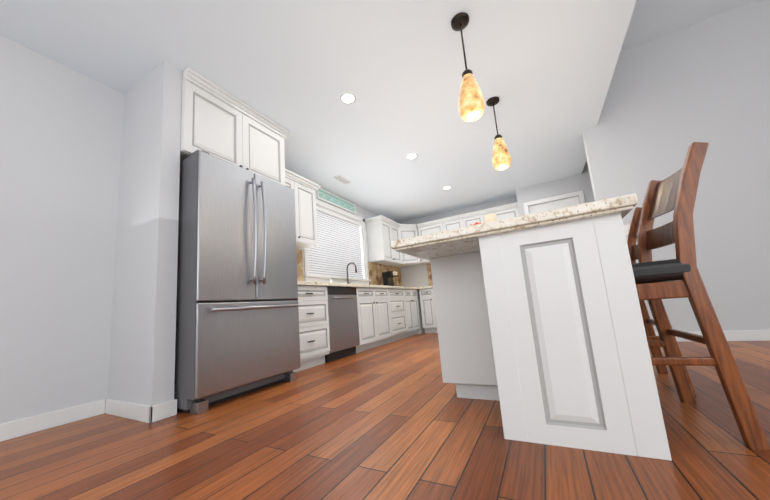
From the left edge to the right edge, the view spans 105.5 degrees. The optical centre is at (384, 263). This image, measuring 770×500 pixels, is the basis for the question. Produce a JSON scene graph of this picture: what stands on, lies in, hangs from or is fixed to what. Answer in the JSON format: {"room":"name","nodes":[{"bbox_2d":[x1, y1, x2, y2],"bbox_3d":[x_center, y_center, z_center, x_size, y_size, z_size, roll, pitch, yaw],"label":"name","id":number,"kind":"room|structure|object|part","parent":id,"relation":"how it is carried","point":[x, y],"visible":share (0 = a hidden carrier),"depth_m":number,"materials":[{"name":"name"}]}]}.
{"room":"kitchen","nodes":[
{"label":"kitchen","id":0,"kind":"room"},
{"bbox_2d":[107,60,181,405],"bbox_3d":[-1.766,-0.213,2.164,0.625,2.500,0.122,-9,-10,27],"label":"wall","id":1,"kind":"structure","parent":0,"point":[142,352],"depth_m":2.06,"materials":[{"name":"white paint"}]},
{"bbox_2d":[103,399,155,422],"bbox_3d":[-1.690,0.964,1.918,0.619,0.095,0.017,-9,-10,27],"label":"baseboard","id":2,"kind":"structure","parent":1,"relation":"attached to","point":[139,412],"depth_m":1.89,"materials":[{"name":"white wood"}]},
{"bbox_2d":[180,67,290,184],"bbox_3d":[-1.455,-0.164,2.652,0.700,2.497,1.031,-9,-10,27],"label":"upper cabinet","id":3,"kind":"object","parent":1,"relation":"attached to","point":[219,122],"visible":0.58,"depth_m":2.51,"materials":[{"name":"white wood"}]},
{"bbox_2d":[0,35,379,423],"bbox_3d":[-1.940,-0.128,2.638,0.140,2.500,9.740,-9,-10,27],"label":"wall","id":4,"kind":"structure","parent":0,"point":[61,128],"depth_m":1.97,"materials":[{"name":"white paint"}]},
{"bbox_2d":[0,399,103,441],"bbox_3d":[-3.028,0.804,0.119,0.017,0.095,4.469,-9,-10,27],"label":"baseboard","id":5,"kind":"structure","parent":4,"relation":"attached to","point":[45,421],"depth_m":1.83,"materials":[{"name":"white wood"}]},
{"bbox_2d":[285,173,317,248],"bbox_3d":[-1.230,-0.627,3.631,0.320,0.783,0.765,-9,-10,27],"label":"upper cabinet","id":6,"kind":"object","parent":4,"relation":"attached to","point":[305,197],"depth_m":3.70,"materials":[{"name":"white wood"}]},
{"bbox_2d":[316,188,355,213],"bbox_3d":[-0.791,-1.030,4.903,0.027,0.190,1.030,-9,-10,27],"label":"framed picture","id":7,"kind":"object","parent":4,"relation":"attached to","point":[333,199],"visible":1,"depth_m":4.84,"materials":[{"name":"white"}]},
{"bbox_2d":[296,249,401,285],"bbox_3d":[-0.577,0.183,4.964,0.008,0.525,3.997,-9,-10,27],"label":"backsplash","id":8,"kind":"structure","parent":4,"relation":"attached to","point":[375,270],"depth_m":5.68,"materials":[{"name":"stone"}]},
{"bbox_2d":[365,217,400,264],"bbox_3d":[-0.007,-0.390,5.880,0.320,0.783,0.776,-9,-10,27],"label":"upper cabinet","id":9,"kind":"object","parent":4,"relation":"attached to","point":[382,232],"depth_m":5.59,"materials":[{"name":"white wood"}]},
{"bbox_2d":[389,224,423,267],"bbox_3d":[0.452,-0.376,6.403,0.637,0.835,0.637,-9,-10,27],"label":"upper cabinet","id":10,"kind":"object","parent":4,"relation":"attached to","point":[401,265],"depth_m":6.22,"materials":[{"name":"white wood"}]},
{"bbox_3d":[0.515,-0.374,6.195,0.430,0.752,0.042,-2,-9,-17],"label":"corner door of the window-side cabinetry","id":11,"kind":"part","parent":10,"relation":"part of","materials":[{"name":"white wood"}]},
{"bbox_2d":[0,0,619,222],"bbox_3d":[-0.208,-1.589,2.685,3.856,0.120,11.200,-9,-10,27],"label":"ceiling","id":12,"kind":"structure","parent":0,"point":[298,68],"depth_m":2.39,"materials":[{"name":"white paint"}]},
{"bbox_2d":[332,175,351,184],"bbox_3d":[-0.635,-1.237,4.365,0.120,0.006,0.320,-9,-10,27],"label":"ceiling vent","id":13,"kind":"object","parent":12,"relation":"in","point":[341,179],"visible":1,"depth_m":4.35,"materials":[{"name":"white metal"}]},
{"bbox_2d":[340,92,355,103],"bbox_3d":[-0.339,-1.513,2.691,0.150,0.005,0.150,-9,-10,27],"label":"recessed light","id":14,"kind":"object","parent":12,"relation":"in","point":[348,97],"visible":1,"depth_m":2.69,"materials":[{"name":"white"}]},
{"bbox_2d":[406,153,416,158],"bbox_3d":[0.350,-1.398,3.836,0.150,0.005,0.150,-9,-10,27],"label":"recessed light","id":15,"kind":"object","parent":12,"relation":"in","point":[412,156],"visible":1,"depth_m":3.83,"materials":[{"name":"white plastic"}]},
{"bbox_2d":[451,12,484,121],"bbox_3d":[0.550,-1.321,1.981,0.168,0.734,0.168,-9,-10,27],"label":"pendant light","id":16,"kind":"object","parent":12,"relation":"hanging from","point":[471,107],"visible":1,"depth_m":1.91,"materials":[{"name":"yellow glass"}]},
{"bbox_3d":[0.568,-1.104,1.949,0.168,0.295,0.168,-9,-10,27],"label":"lamp shade","id":17,"kind":"part","parent":16,"relation":"part of","materials":[{"name":"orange glass"}]},
{"bbox_2d":[486,96,510,169],"bbox_3d":[1.091,-1.250,2.835,0.168,0.709,0.168,-9,-10,27],"label":"pendant light","id":18,"kind":"object","parent":12,"relation":"hanging from","point":[501,158],"visible":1,"depth_m":2.77,"materials":[{"name":"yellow glass"}]},
{"bbox_3d":[1.107,-1.046,2.804,0.168,0.295,0.168,-9,-10,27],"label":"lamp shade","id":19,"kind":"part","parent":18,"relation":"part of","materials":[{"name":"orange glass"}]},
{"bbox_2d":[0,332,769,499],"bbox_3d":[1.932,0.678,1.283,8.270,0.100,11.200,-9,-10,27],"label":"floor","id":20,"kind":"structure","parent":0,"point":[397,420],"depth_m":1.24,"materials":[{"name":"brown wood"}]},
{"bbox_2d":[174,150,300,414],"bbox_3d":[-1.347,0.156,2.515,0.872,1.810,0.916,-9,-10,27],"label":"refrigerator","id":21,"kind":"object","parent":20,"relation":"on","point":[237,321],"visible":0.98,"depth_m":2.17,"materials":[{"name":"silver metal"}]},
{"bbox_2d":[325,287,359,361],"bbox_3d":[-0.731,0.771,3.772,0.614,0.863,0.594,-9,-10,27],"label":"dishwasher","id":22,"kind":"object","parent":20,"relation":"on","point":[343,322],"visible":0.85,"depth_m":3.62,"materials":[{"name":"grey metal"}]},
{"bbox_2d":[293,285,424,371],"bbox_3d":[-0.246,0.870,4.720,0.622,0.874,4.011,-9,-10,27],"label":"base cabinet","id":23,"kind":"object","parent":20,"relation":"on","point":[385,315],"visible":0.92,"depth_m":4.11,"materials":[{"name":"white wood"}]},
{"bbox_2d":[298,281,418,289],"bbox_3d":[-0.277,0.419,4.784,0.635,0.040,4.011,-9,-10,27],"label":"countertop","id":24,"kind":"structure","parent":23,"relation":"on","point":[306,283],"depth_m":3.77,"materials":[{"name":"white stone"}]},
{"bbox_2d":[347,262,356,283],"bbox_3d":[-0.523,0.197,4.718,0.212,0.415,0.100,-9,-10,27],"label":"faucet","id":25,"kind":"object","parent":24,"relation":"on","point":[347,271],"visible":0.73,"depth_m":4.71,"materials":[{"name":"grey metal"}]},
{"bbox_2d":[382,271,397,285],"bbox_3d":[0.112,0.329,5.658,0.260,0.329,0.180,-12,-11,39],"label":"coffee maker","id":26,"kind":"object","parent":24,"relation":"on","point":[387,277],"visible":0.71,"depth_m":5.62,"materials":[{"name":"black plastic"}]},
{"bbox_2d":[416,202,518,332],"bbox_3d":[1.661,0.151,5.692,1.992,2.275,0.635,-9,-10,27],"label":"cabinets","id":27,"kind":"object","parent":20,"relation":"on","point":[427,303],"visible":0.35,"depth_m":5.77,"materials":[{"name":"white wood"}]},
{"bbox_2d":[399,210,671,460],"bbox_3d":[1.008,0.386,2.142,0.910,0.873,2.040,-9,-10,27],"label":"kitchen island","id":28,"kind":"object","parent":20,"relation":"on","point":[542,338],"depth_m":1.17,"materials":[{"name":"white wood"}]},
{"bbox_2d":[391,194,637,251],"bbox_3d":[0.972,-0.059,2.208,1.000,0.052,2.130,-9,-10,27],"label":"island countertop","id":29,"kind":"structure","parent":28,"relation":"on","point":[616,205],"depth_m":1.22,"materials":[{"name":"beige stone"}]},
{"bbox_2d":[485,214,496,222],"bbox_3d":[0.710,-0.213,1.931,0.102,0.210,0.104,-9,-10,27],"label":"candle holder","id":30,"kind":"object","parent":29,"relation":"on","point":[490,217],"visible":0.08,"depth_m":1.91,"materials":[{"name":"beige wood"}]},
{"bbox_2d":[627,207,695,395],"bbox_3d":[1.505,0.188,1.938,0.621,1.143,0.544,-9,-10,27],"label":"bar stool","id":31,"kind":"object","parent":20,"relation":"on","point":[648,322],"visible":0.19,"depth_m":1.99,"materials":[{"name":"brown wood"}]},
{"bbox_2d":[632,142,769,450],"bbox_3d":[1.157,0.135,1.397,0.621,1.143,0.544,-9,-10,27],"label":"bar stool","id":32,"kind":"object","parent":20,"relation":"on","point":[676,192],"visible":0.65,"depth_m":1.16,"materials":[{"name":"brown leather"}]},
{"bbox_3d":[1.112,0.068,1.427,0.440,0.085,0.470,-8,-9,25],"label":"seat","id":33,"kind":"part","parent":32,"relation":"part of","materials":[{"name":"black leather"}]},
{"bbox_2d":[399,197,516,286],"bbox_3d":[1.611,0.112,6.169,2.755,2.500,0.140,-9,-10,27],"label":"wall","id":34,"kind":"structure","parent":0,"point":[415,276],"depth_m":6.50,"materials":[{"name":"white paint"}]},
{"bbox_2d":[516,188,524,215],"bbox_3d":[2.632,-0.097,5.316,0.120,2.500,0.420,-9,-10,27],"label":"wall","id":35,"kind":"structure","parent":0,"point":[520,197],"depth_m":5.28,"materials":[{"name":"white paint"}]},
{"bbox_2d":[523,188,528,209],"bbox_3d":[2.632,-0.122,5.147,0.042,2.500,0.120,-9,-10,27],"label":"wall","id":36,"kind":"structure","parent":0,"point":[524,193],"depth_m":5.26,"materials":[{"name":"white paint"}]},
{"bbox_2d":[525,159,594,207],"bbox_3d":[4.885,-0.879,4.003,5.173,3.300,0.120,-9,-10,27],"label":"wall","id":37,"kind":"structure","parent":0,"point":[552,188],"depth_m":4.98,"materials":[{"name":"white paint"}]},
{"bbox_2d":[523,190,584,214],"bbox_3d":[2.967,-0.045,4.889,0.902,2.220,0.059,-9,-10,27],"label":"door frame","id":38,"kind":"structure","parent":37,"relation":"in","point":[579,193],"depth_m":5.01,"materials":[{"name":"white wood"}]},
{"bbox_2d":[529,196,579,213],"bbox_3d":[2.993,-0.010,4.928,0.754,2.134,0.040,-9,-10,27],"label":"pantry door","id":39,"kind":"structure","parent":38,"relation":"attached to","point":[573,201],"depth_m":5.05,"materials":[{"name":"white wood"}]},
{"bbox_2d":[575,0,635,175],"bbox_3d":[1.498,-2.199,1.822,0.100,0.800,11.200,-9,-10,27],"label":"beam","id":40,"kind":"structure","parent":0,"point":[623,17],"depth_m":2.51,"materials":[{"name":"grey paint"}]},
{"bbox_2d":[582,0,769,331],"bbox_3d":[4.436,-1.077,2.432,4.454,3.300,0.130,-9,-10,27],"label":"wall","id":41,"kind":"structure","parent":0,"point":[671,98],"depth_m":2.98,"materials":[{"name":"white paint"}]},
{"bbox_2d":[624,224,629,234],"bbox_3d":[2.713,-0.373,3.212,0.140,0.115,0.007,-9,-10,27],"label":"switch plate","id":42,"kind":"object","parent":41,"relation":"attached to","point":[626,228],"visible":0.31,"depth_m":3.23,"materials":[{"name":"white plastic"}]},
{"bbox_2d":[655,330,769,341],"bbox_3d":[4.524,0.498,2.138,4.468,0.095,0.017,-9,-10,27],"label":"baseboard","id":43,"kind":"structure","parent":41,"relation":"attached to","point":[745,335],"depth_m":2.74,"materials":[{"name":"white wood"}]},
{"bbox_2d":[620,0,755,51],"bbox_3d":[3.396,-2.950,0.869,4.314,0.100,11.200,-9,-10,27],"label":"ceiling","id":44,"kind":"structure","parent":0,"point":[651,19],"depth_m":3.01,"materials":[{"name":"white paint"}]},
{"bbox_3d":[-0.725,0.786,4.667,0.140,1.100,1.505,-9,-10,27],"label":"wall","id":45,"kind":"structure","parent":0,"visible":0},
{"bbox_2d":[303,199,370,284],"bbox_3d":[-0.780,-0.286,4.810,0.170,1.265,1.695,-9,-10,27],"label":"window","id":46,"kind":"structure","parent":45,"relation":"in","point":[365,280],"depth_m":4.88,"materials":[{"name":"white wood"}]},
{"bbox_2d":[308,206,362,278],"bbox_3d":[-0.789,-0.291,4.816,0.060,1.076,1.475,-9,-10,27],"label":"window blinds","id":47,"kind":"object","parent":46,"relation":"attached to","point":[335,251],"visible":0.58,"depth_m":4.79,"materials":[{"name":"white plastic"}]}
]}

